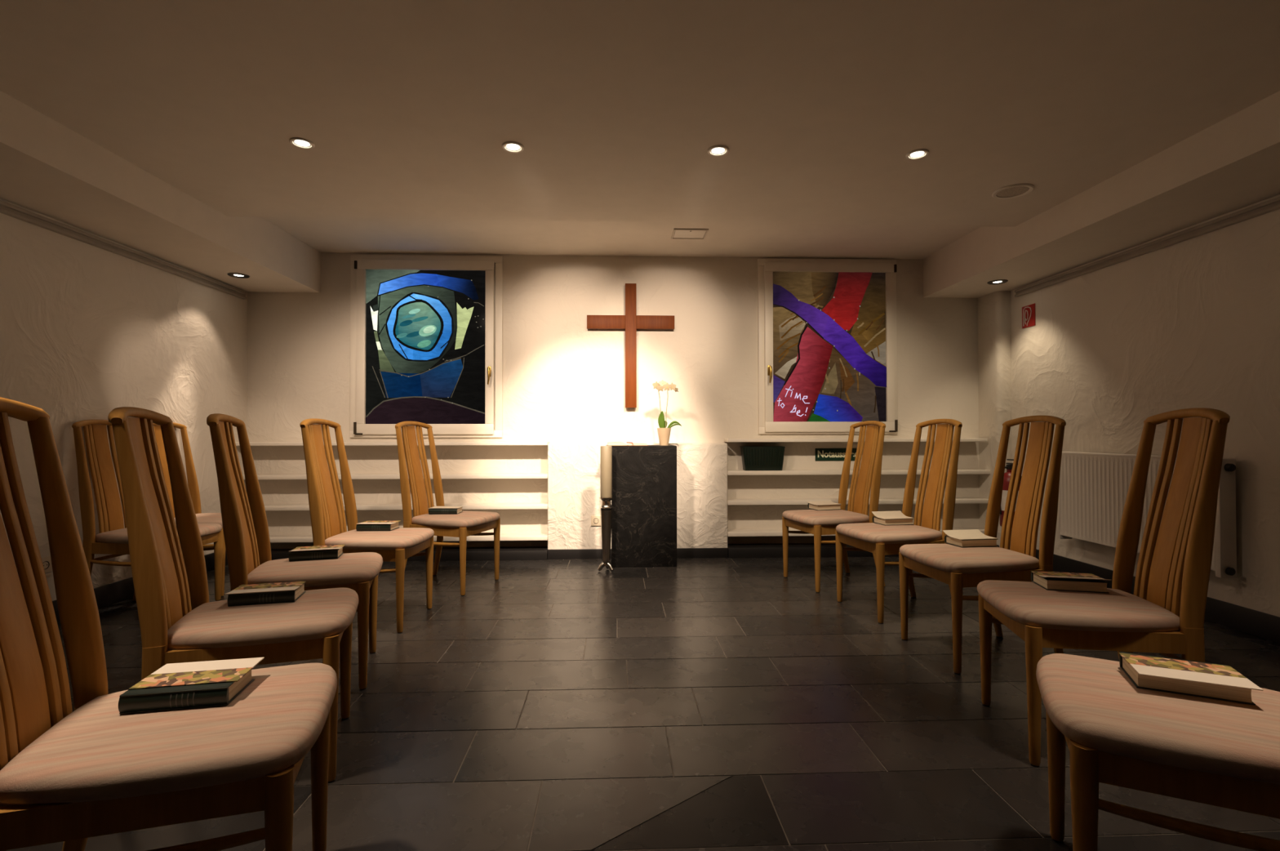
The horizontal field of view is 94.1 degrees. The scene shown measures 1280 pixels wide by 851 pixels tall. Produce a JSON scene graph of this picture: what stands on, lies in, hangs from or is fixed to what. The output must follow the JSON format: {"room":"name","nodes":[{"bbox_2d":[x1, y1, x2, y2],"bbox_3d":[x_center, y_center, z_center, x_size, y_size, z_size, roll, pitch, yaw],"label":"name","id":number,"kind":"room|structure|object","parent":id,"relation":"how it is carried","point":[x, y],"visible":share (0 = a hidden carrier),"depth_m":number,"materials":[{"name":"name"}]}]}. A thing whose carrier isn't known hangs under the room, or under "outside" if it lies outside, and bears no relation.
{"room":"house of worship","nodes":[
{"label":"house of worship","id":0,"kind":"room"},
{"bbox_2d":[0,198,248,600],"bbox_3d":[-3.091,-0.278,-0.147,0.200,2.800,10.350,0,-1,-2],"label":"wall","id":1,"kind":"structure","parent":0,"point":[87,331],"depth_m":3.48,"materials":[{"name":"white paint"}]},
{"bbox_2d":[41,555,52,576],"bbox_3d":[-3.115,0.742,3.114,0.014,0.103,0.082,0,-1,-2],"label":"wall socket","id":2,"kind":"object","parent":1,"relation":"attached to","point":[46,561],"visible":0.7,"depth_m":3.13,"materials":[{"name":"beige plastic"}]},
{"bbox_2d":[0,200,246,298],"bbox_3d":[-2.972,-1.093,-0.258,0.030,0.052,10.100,0,-1,-2],"label":"rail","id":3,"kind":"object","parent":1,"relation":"attached to","point":[6,208],"visible":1,"depth_m":3.48,"materials":[{"name":"grey paint"}]},
{"bbox_2d":[52,548,227,622],"bbox_3d":[-2.976,0.957,-0.340,0.012,0.125,9.980,0,-1,-2],"label":"baseboard","id":4,"kind":"structure","parent":1,"relation":"attached to","point":[110,593],"depth_m":3.56,"materials":[{"name":"black stone"}]},
{"bbox_2d":[247,252,979,548],"bbox_3d":[-0.104,-0.227,5.063,6.589,2.800,0.200,0,-1,-2],"label":"wall","id":5,"kind":"structure","parent":0,"point":[564,380],"depth_m":4.96,"materials":[{"name":"white paint"}]},
{"bbox_2d":[235,441,549,445],"bbox_3d":[-1.966,0.147,4.798,2.445,0.028,0.170,0,-1,-2],"label":"window sill","id":6,"kind":"structure","parent":5,"relation":"attached to","point":[251,443],"depth_m":4.72,"materials":[{"name":"white paint"}]},
{"bbox_2d":[242,472,547,479],"bbox_3d":[-1.966,0.410,4.803,2.445,0.034,0.156,0,-1,-2],"label":"wall shelf","id":7,"kind":"object","parent":5,"relation":"attached to","point":[471,475],"visible":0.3,"depth_m":4.75,"materials":[{"name":"white paint"}]},
{"bbox_2d":[263,502,547,510],"bbox_3d":[-1.966,0.654,4.800,2.445,0.034,0.156,0,-1,-2],"label":"wall shelf","id":8,"kind":"object","parent":5,"relation":"attached to","point":[522,504],"visible":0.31,"depth_m":4.75,"materials":[{"name":"white paint"}]},
{"bbox_2d":[269,533,547,542],"bbox_3d":[-1.966,0.905,4.798,2.445,0.034,0.156,0,-1,-2],"label":"wall shelf","id":9,"kind":"object","parent":5,"relation":"attached to","point":[503,536],"visible":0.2,"depth_m":4.75,"materials":[{"name":"white paint"}]},
{"bbox_2d":[350,254,502,437],"bbox_3d":[-1.747,-0.650,4.855,1.230,1.495,0.112,0,-1,-2],"label":"window","id":10,"kind":"structure","parent":5,"relation":"in","point":[422,326],"depth_m":4.87,"materials":[{"name":"multicoloured glass"}]},
{"bbox_2d":[586,283,674,407],"bbox_3d":[-0.076,-0.660,4.937,0.724,1.025,0.062,0,-1,-2],"label":"wall cross","id":11,"kind":"object","parent":5,"relation":"attached to","point":[630,322],"visible":1,"depth_m":4.91,"materials":[{"name":"red wood"}]},
{"bbox_2d":[757,257,897,433],"bbox_3d":[1.585,-0.667,4.989,1.180,1.475,0.112,0,-1,-2],"label":"window","id":12,"kind":"structure","parent":5,"relation":"in","point":[828,340],"depth_m":5.01,"materials":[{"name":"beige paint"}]},
{"bbox_2d":[815,448,858,460],"bbox_3d":[1.667,0.245,5.025,0.380,0.105,0.007,0,-1,-2],"label":"exit sign","id":13,"kind":"object","parent":5,"relation":"attached to","point":[821,454],"visible":0.73,"depth_m":5.02,"materials":[{"name":"green plastic"}]},
{"bbox_2d":[724,438,986,442],"bbox_3d":[1.786,0.122,4.950,2.153,0.028,0.170,0,-1,-2],"label":"window sill","id":14,"kind":"structure","parent":5,"relation":"attached to","point":[729,440],"depth_m":4.85,"materials":[{"name":"white paint"}]},
{"bbox_2d":[727,527,984,536],"bbox_3d":[1.802,0.884,4.950,2.185,0.034,0.156,0,-1,-2],"label":"wall shelf","id":15,"kind":"object","parent":5,"relation":"attached to","point":[731,532],"visible":0.31,"depth_m":4.85,"materials":[{"name":"white paint"}]},
{"bbox_2d":[727,497,988,504],"bbox_3d":[1.802,0.629,4.952,2.185,0.034,0.156,0,-1,-2],"label":"wall shelf","id":16,"kind":"object","parent":5,"relation":"attached to","point":[958,500],"visible":0.44,"depth_m":4.88,"materials":[{"name":"white paint"}]},
{"bbox_2d":[727,468,990,475],"bbox_3d":[1.802,0.387,4.955,2.185,0.034,0.156,0,-1,-2],"label":"wall shelf","id":17,"kind":"object","parent":5,"relation":"attached to","point":[960,471],"visible":0.67,"depth_m":4.87,"materials":[{"name":"white paint"}]},
{"bbox_2d":[739,445,785,470],"bbox_3d":[1.014,0.271,4.924,0.361,0.198,0.126,0,-1,-2],"label":"storage basket","id":18,"kind":"object","parent":17,"relation":"on","point":[753,457],"visible":1,"depth_m":4.87,"materials":[{"name":"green plastic"}]},
{"bbox_2d":[547,442,727,549],"bbox_3d":[-0.018,0.659,4.907,1.456,1.025,0.200,0,-1,-2],"label":"wall","id":19,"kind":"structure","parent":0,"point":[574,469],"depth_m":4.80,"materials":[{"name":"white paint"}]},
{"bbox_2d":[591,515,600,525],"bbox_3d":[-0.353,0.766,4.786,0.082,0.082,0.012,0,-1,-2],"label":"wall socket","id":20,"kind":"object","parent":19,"relation":"attached to","point":[595,519],"visible":0.94,"depth_m":4.78,"materials":[{"name":"beige plastic"}]},
{"bbox_2d":[547,542,898,559],"bbox_3d":[1.076,1.029,4.907,3.639,0.082,0.180,0,-1,-2],"label":"baseboard","id":21,"kind":"structure","parent":19,"relation":"attached to","point":[766,549],"depth_m":4.82,"materials":[{"name":"black stone"}]},
{"bbox_2d":[0,0,1279,297],"bbox_3d":[0.100,-1.410,-0.006,6.589,0.540,10.350,0,-1,-2],"label":"ceiling","id":22,"kind":"structure","parent":0,"point":[163,130],"depth_m":2.55,"materials":[{"name":"paint"}]},
{"bbox_2d":[226,272,249,278],"bbox_3d":[-2.914,-1.088,4.324,0.136,0.007,0.136,0,-1,-2],"label":"recessed light","id":23,"kind":"object","parent":22,"relation":"in","point":[232,274],"visible":1,"depth_m":4.31,"materials":[{"name":"metal"}]},
{"bbox_2d":[288,137,315,149],"bbox_3d":[-1.567,-1.308,2.763,0.104,0.007,0.104,0,-1,-2],"label":"recessed light","id":24,"kind":"object","parent":22,"relation":"in","point":[302,143],"visible":1,"depth_m":2.76,"materials":[{"name":"white glass"}]},
{"bbox_2d":[502,141,524,152],"bbox_3d":[-0.597,-1.308,2.802,0.104,0.007,0.104,0,-1,-2],"label":"recessed light","id":25,"kind":"object","parent":22,"relation":"in","point":[509,146],"visible":1,"depth_m":2.80,"materials":[{"name":"white glass"}]},
{"bbox_2d":[671,228,708,239],"bbox_3d":[0.367,-1.417,4.412,0.254,0.010,0.210,0,-1,-2],"label":"ceiling vent","id":26,"kind":"object","parent":22,"relation":"in","point":[679,233],"visible":1,"depth_m":4.41,"materials":[{"name":"white metal"}]},
{"bbox_2d":[706,145,728,155],"bbox_3d":[0.373,-1.309,2.841,0.104,0.007,0.104,0,-1,-2],"label":"recessed light","id":27,"kind":"object","parent":22,"relation":"in","point":[715,150],"visible":1,"depth_m":2.83,"materials":[{"name":"white glass"}]},
{"bbox_2d":[905,148,928,159],"bbox_3d":[1.341,-1.310,2.880,0.104,0.007,0.104,0,-1,-2],"label":"recessed light","id":28,"kind":"object","parent":22,"relation":"in","point":[918,153],"visible":1,"depth_m":2.88,"materials":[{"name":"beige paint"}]},
{"bbox_2d":[986,279,1008,284],"bbox_3d":[2.724,-1.092,4.536,0.136,0.007,0.136,0,-1,-2],"label":"recessed light","id":29,"kind":"object","parent":22,"relation":"in","point":[998,281],"visible":1,"depth_m":4.53,"materials":[{"name":"metal"}]},
{"bbox_2d":[991,183,1034,199],"bbox_3d":[2.082,-1.305,3.325,0.202,0.009,0.202,0,-1,-2],"label":"ceiling speaker","id":30,"kind":"object","parent":22,"relation":"attached to","point":[1011,191],"visible":1,"depth_m":3.32,"materials":[{"name":"beige paint"}]},
{"bbox_2d":[996,186,1029,196],"bbox_3d":[2.082,-1.306,3.325,0.158,0.001,0.158,0,-1,-2],"label":"grille","id":31,"kind":"object","parent":30,"relation":"attached to","point":[1006,191],"depth_m":3.32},
{"bbox_2d":[6,555,1279,850],"bbox_3d":[0.110,1.078,-0.216,6.389,0.120,10.539,0,-1,-2],"label":"floor","id":32,"kind":"structure","parent":0,"point":[697,704],"depth_m":2.07,"materials":[{"name":"stone"}]},
{"bbox_2d":[71,418,222,600],"bbox_3d":[-2.821,0.512,3.414,0.623,1.094,0.452,0,-1,1],"label":"dining chair","id":33,"kind":"object","parent":32,"relation":"on","point":[112,540],"visible":0.55,"depth_m":3.35,"materials":[{"name":"brown wood"}]},
{"bbox_2d":[0,396,337,850],"bbox_3d":[-0.949,0.486,1.160,0.623,1.094,0.452,0,-1,-19],"label":"dining chair","id":34,"kind":"object","parent":32,"relation":"on","point":[67,775],"visible":0.93,"depth_m":1.09,"materials":[{"name":"pink fabric"}]},
{"bbox_2d":[118,669,254,714],"bbox_3d":[-0.931,0.543,1.234,0.188,0.036,0.130,0,-1,-11],"label":"book","id":35,"kind":"object","parent":34,"relation":"on","point":[188,696],"visible":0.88,"depth_m":1.18,"materials":[{"name":"green paper"}]},
{"bbox_2d":[128,657,264,689],"bbox_3d":[-0.933,0.524,1.264,0.194,0.002,0.130,0,-1,-11],"label":"sheet","id":36,"kind":"object","parent":35,"relation":"on","point":[184,673],"visible":1,"depth_m":1.26,"materials":[{"name":"multicoloured paper"}]},
{"bbox_2d":[152,422,225,596],"bbox_3d":[-2.865,0.517,3.908,0.623,1.094,0.452,0,-1,-1],"label":"dining chair","id":37,"kind":"object","parent":32,"relation":"on","point":[204,517],"visible":0.23,"depth_m":3.91,"materials":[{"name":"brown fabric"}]},
{"bbox_2d":[107,406,358,782],"bbox_3d":[-1.222,0.494,1.848,0.623,1.094,0.452,0,-1,-21],"label":"dining chair","id":38,"kind":"object","parent":32,"relation":"on","point":[179,623],"visible":0.83,"depth_m":1.74,"materials":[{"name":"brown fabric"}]},
{"bbox_2d":[227,581,306,606],"bbox_3d":[-1.218,0.551,1.952,0.188,0.036,0.130,0,-1,-15],"label":"book","id":39,"kind":"object","parent":38,"relation":"on","point":[286,596],"visible":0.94,"depth_m":1.90,"materials":[{"name":"black paper"}]},
{"bbox_2d":[225,580,306,594],"bbox_3d":[-1.219,0.530,1.948,0.194,0.006,0.130,0,-1,-15],"label":"sheet","id":40,"kind":"object","parent":39,"relation":"on","point":[278,586],"visible":1,"depth_m":1.95,"materials":[{"name":"multicoloured paper"}]},
{"bbox_2d":[206,413,382,689],"bbox_3d":[-1.414,0.500,2.479,0.623,1.094,0.452,0,-1,-19],"label":"dining chair","id":41,"kind":"object","parent":32,"relation":"on","point":[243,513],"visible":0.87,"depth_m":2.37,"materials":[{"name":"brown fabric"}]},
{"bbox_2d":[288,547,343,560],"bbox_3d":[-1.414,0.558,2.607,0.188,0.036,0.130,0,-1,-16],"label":"book","id":42,"kind":"object","parent":41,"relation":"on","point":[322,553],"visible":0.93,"depth_m":2.55,"materials":[{"name":"black paper"}]},
{"bbox_2d":[290,544,345,551],"bbox_3d":[-1.409,0.536,2.607,0.194,0.008,0.130,0,-1,-16],"label":"sheet","id":43,"kind":"object","parent":42,"relation":"on","point":[333,546],"visible":1,"depth_m":2.62,"materials":[{"name":"multicoloured paper"}]},
{"bbox_2d":[299,417,434,632],"bbox_3d":[-1.479,0.508,3.242,0.623,1.094,0.452,0,-1,1],"label":"dining chair","id":44,"kind":"object","parent":32,"relation":"on","point":[327,515],"visible":0.91,"depth_m":3.18,"materials":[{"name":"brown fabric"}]},
{"bbox_2d":[355,521,399,530],"bbox_3d":[-1.473,0.566,3.352,0.188,0.036,0.130,0,-1,0],"label":"book","id":45,"kind":"object","parent":44,"relation":"on","point":[393,526],"visible":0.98,"depth_m":3.29,"materials":[{"name":"black paper"}]},
{"bbox_2d":[356,520,399,524],"bbox_3d":[-1.469,0.545,3.354,0.194,0.005,0.130,0,-1,1],"label":"sheet","id":46,"kind":"object","parent":45,"relation":"on","point":[365,522],"visible":1,"depth_m":3.33,"materials":[{"name":"multicoloured paper"}]},
{"bbox_2d":[271,546,547,561],"bbox_3d":[-1.965,1.036,4.784,2.445,0.074,0.180,0,-1,-2],"label":"baseboard","id":47,"kind":"structure","parent":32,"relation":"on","point":[506,553],"depth_m":4.73,"materials":[{"name":"black stone"}]},
{"bbox_2d":[395,421,500,595],"bbox_3d":[-1.296,0.516,3.993,0.623,1.094,0.452,0,-1,17],"label":"dining chair","id":48,"kind":"object","parent":32,"relation":"on","point":[464,524],"visible":0.91,"depth_m":3.98,"materials":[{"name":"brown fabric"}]},
{"bbox_2d":[428,506,462,514],"bbox_3d":[-1.309,0.573,4.019,0.188,0.036,0.130,0,-1,1],"label":"book","id":49,"kind":"object","parent":48,"relation":"on","point":[431,511],"visible":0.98,"depth_m":3.96,"materials":[{"name":"green paper"}]},
{"bbox_2d":[428,506,462,508],"bbox_3d":[-1.309,0.552,4.021,0.194,0.005,0.130,0,-1,1],"label":"sheet","id":50,"kind":"object","parent":49,"relation":"on","point":[433,507],"visible":1,"depth_m":4.01,"materials":[{"name":"white paper"}]},
{"bbox_2d":[597,496,613,571],"bbox_3d":[-0.252,0.794,4.377,0.118,0.538,0.117,0,-1,-2],"label":"candle stand","id":51,"kind":"object","parent":32,"relation":"on","point":[606,508],"visible":0.97,"depth_m":4.34,"materials":[{"name":"metal"}]},
{"bbox_2d":[599,496,613,509],"bbox_3d":[-0.248,0.568,4.373,0.104,0.086,0.104,0,-1,-2],"label":"drip tray","id":52,"kind":"object","parent":51,"relation":"on","point":[606,501],"depth_m":4.34,"materials":[{"name":"metal"}]},
{"bbox_2d":[600,444,612,497],"bbox_3d":[-0.248,0.332,4.375,0.085,0.385,0.085,0,-1,-2],"label":"candle","id":53,"kind":"object","parent":51,"relation":"on","point":[606,451],"visible":1,"depth_m":4.34,"materials":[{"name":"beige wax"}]},
{"bbox_2d":[611,444,676,567],"bbox_3d":[0.027,0.612,4.639,0.494,0.913,0.290,0,-1,-2],"label":"altar","id":54,"kind":"object","parent":32,"relation":"on","point":[644,500],"visible":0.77,"depth_m":4.49,"materials":[{"name":"black stone"}]},
{"bbox_2d":[606,441,648,445],"bbox_3d":[-0.100,0.140,4.594,0.310,0.030,0.218,0,-1,-4],"label":"open book","id":55,"kind":"object","parent":54,"relation":"on","point":[609,443],"visible":0.94,"depth_m":4.50,"materials":[{"name":"paper"}]},
{"bbox_2d":[652,379,681,445],"bbox_3d":[0.208,-0.098,4.623,0.229,0.507,0.128,0,-1,-2],"label":"potted orchid","id":56,"kind":"object","parent":54,"relation":"on","point":[664,433],"visible":1,"depth_m":4.59,"materials":[{"name":"white plant"}]},
{"bbox_2d":[782,420,885,592],"bbox_3d":[1.324,0.514,4.050,0.623,1.094,0.452,0,-1,-15],"label":"dining chair","id":57,"kind":"object","parent":32,"relation":"on","point":[817,522],"visible":0.87,"depth_m":4.04,"materials":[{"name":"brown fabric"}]},
{"bbox_2d":[807,502,841,510],"bbox_3d":[1.306,0.572,4.219,0.188,0.036,0.130,0,-1,-16],"label":"book","id":58,"kind":"object","parent":57,"relation":"on","point":[824,507],"visible":0.75,"depth_m":4.17,"materials":[{"name":"beige paper"}]},
{"bbox_2d":[806,500,841,505],"bbox_3d":[1.301,0.548,4.215,0.194,0.012,0.130,0,-1,-16],"label":"sheet","id":59,"kind":"object","parent":58,"relation":"on","point":[819,502],"visible":1,"depth_m":4.23,"materials":[{"name":"white paper"}]},
{"bbox_2d":[835,418,962,623],"bbox_3d":[1.492,0.507,3.428,0.623,1.094,0.452,0,-1,-12],"label":"dining chair","id":60,"kind":"object","parent":32,"relation":"on","point":[880,540],"visible":0.9,"depth_m":3.41,"materials":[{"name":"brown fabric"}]},
{"bbox_2d":[872,515,912,525],"bbox_3d":[1.506,0.565,3.545,0.188,0.036,0.130,0,-1,-11],"label":"book","id":61,"kind":"object","parent":60,"relation":"on","point":[875,519],"visible":0.74,"depth_m":3.49,"materials":[{"name":"beige paper"}]},
{"bbox_2d":[871,510,914,519],"bbox_3d":[1.505,0.532,3.547,0.194,0.028,0.130,0,-1,-11],"label":"sheet","id":62,"kind":"object","parent":61,"relation":"on","point":[898,513],"visible":1,"depth_m":3.58,"materials":[{"name":"white paper"}]},
{"bbox_2d":[898,415,1066,674],"bbox_3d":[1.575,0.500,2.748,0.623,1.094,0.452,0,-1,-6],"label":"dining chair","id":63,"kind":"object","parent":32,"relation":"on","point":[958,567],"visible":0.89,"depth_m":2.70,"materials":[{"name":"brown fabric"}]},
{"bbox_2d":[944,534,998,547],"bbox_3d":[1.601,0.558,2.882,0.188,0.036,0.130,0,-1,-8],"label":"book","id":64,"kind":"object","parent":63,"relation":"on","point":[978,542],"visible":0.71,"depth_m":2.83,"materials":[{"name":"beige paper"}]},
{"bbox_2d":[942,528,997,539],"bbox_3d":[1.597,0.527,2.884,0.194,0.024,0.130,0,-1,-8],"label":"sheet","id":65,"kind":"object","parent":64,"relation":"on","point":[967,534],"visible":1,"depth_m":2.91,"materials":[{"name":"white paper"}]},
{"bbox_2d":[977,407,1230,766],"bbox_3d":[1.503,0.492,1.974,0.623,1.094,0.452,0,-1,12],"label":"dining chair","id":66,"kind":"object","parent":32,"relation":"on","point":[1164,615],"visible":0.87,"depth_m":1.86,"materials":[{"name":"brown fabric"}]},
{"bbox_2d":[1031,571,1109,592],"bbox_3d":[1.508,0.550,2.096,0.188,0.036,0.130,0,-1,13],"label":"book","id":67,"kind":"object","parent":66,"relation":"on","point":[1047,583],"visible":0.83,"depth_m":2.04,"materials":[{"name":"beige paper"}]},
{"bbox_2d":[1031,570,1109,579],"bbox_3d":[1.506,0.525,2.088,0.194,0.012,0.130,0,-1,13],"label":"sheet","id":68,"kind":"object","parent":67,"relation":"on","point":[1044,574],"visible":1,"depth_m":2.10,"materials":[{"name":"multicoloured paper"}]},
{"bbox_2d":[1035,653,1279,850],"bbox_3d":[1.172,0.484,1.190,0.623,1.094,0.452,0,-1,29],"label":"dining chair","id":69,"kind":"object","parent":32,"relation":"on","point":[1224,753],"visible":0.95,"depth_m":1.11,"materials":[{"name":"pink fabric"}]},
{"bbox_2d":[1119,651,1255,705],"bbox_3d":[1.172,0.541,1.288,0.188,0.036,0.130,0,-1,26],"label":"book","id":70,"kind":"object","parent":69,"relation":"on","point":[1238,695],"visible":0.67,"depth_m":1.24,"materials":[{"name":"beige paper"}]},
{"bbox_2d":[1119,652,1262,690],"bbox_3d":[1.163,0.522,1.270,0.194,0.002,0.130,0,-1,24],"label":"sheet","id":71,"kind":"object","parent":70,"relation":"on","point":[1180,669],"visible":1,"depth_m":1.26,"materials":[{"name":"multicoloured paper"}]},
{"bbox_2d":[977,290,1012,546],"bbox_3d":[2.993,-0.080,5.046,0.203,2.500,0.460,0,-1,-2],"label":"wall pier","id":72,"kind":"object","parent":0,"point":[994,375],"visible":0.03,"depth_m":4.89,"materials":[{"name":"white paint"}]},
{"bbox_2d":[1010,194,1279,616],"bbox_3d":[3.293,-0.282,0.111,0.200,2.800,10.350,0,-1,-2],"label":"wall","id":73,"kind":"structure","parent":0,"point":[1194,322],"depth_m":3.41,"materials":[{"name":"white paint"}]},
{"bbox_2d":[999,458,1022,528],"bbox_3d":[2.916,0.530,4.684,0.186,0.532,0.148,0,-1,-32],"label":"fire extinguisher","id":74,"kind":"object","parent":73,"relation":"attached to","point":[1009,467],"visible":0.35,"depth_m":4.65,"materials":[{"name":"red paint"}]},
{"bbox_2d":[1022,302,1035,328],"bbox_3d":[3.006,-0.847,4.610,0.010,0.168,0.144,0,-1,-2],"label":"fire sign","id":75,"kind":"object","parent":73,"relation":"attached to","point":[1028,311],"visible":1,"depth_m":4.60,"materials":[{"name":"red plastic"}]},
{"bbox_2d":[996,544,1279,643],"bbox_3d":[3.144,0.953,-0.093,0.115,0.125,9.980,0,-1,-2],"label":"baseboard","id":76,"kind":"structure","parent":73,"relation":"attached to","point":[1257,623],"depth_m":3.10,"materials":[{"name":"black stone"}]},
{"bbox_2d":[1014,196,1279,297],"bbox_3d":[3.188,-1.099,-0.160,0.030,0.052,9.800,0,-1,-2],"label":"rail","id":77,"kind":"object","parent":73,"relation":"attached to","point":[1273,204],"visible":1,"depth_m":3.45,"materials":[{"name":"grey paint"}]},
{"bbox_2d":[1058,451,1236,577],"bbox_3d":[2.994,0.478,3.581,0.114,0.608,1.140,0,-1,-2],"label":"radiator","id":78,"kind":"object","parent":73,"relation":"attached to","point":[1094,486],"visible":0.59,"depth_m":3.72,"materials":[{"name":"white metal"}]},
{"bbox_2d":[1062,451,1177,458],"bbox_3d":[2.980,0.184,3.606,0.087,0.014,1.070,0,-1,-2],"label":"grille","id":79,"kind":"object","parent":78,"relation":"attached to","point":[1064,454],"depth_m":3.80,"materials":[{"name":"white metal"}]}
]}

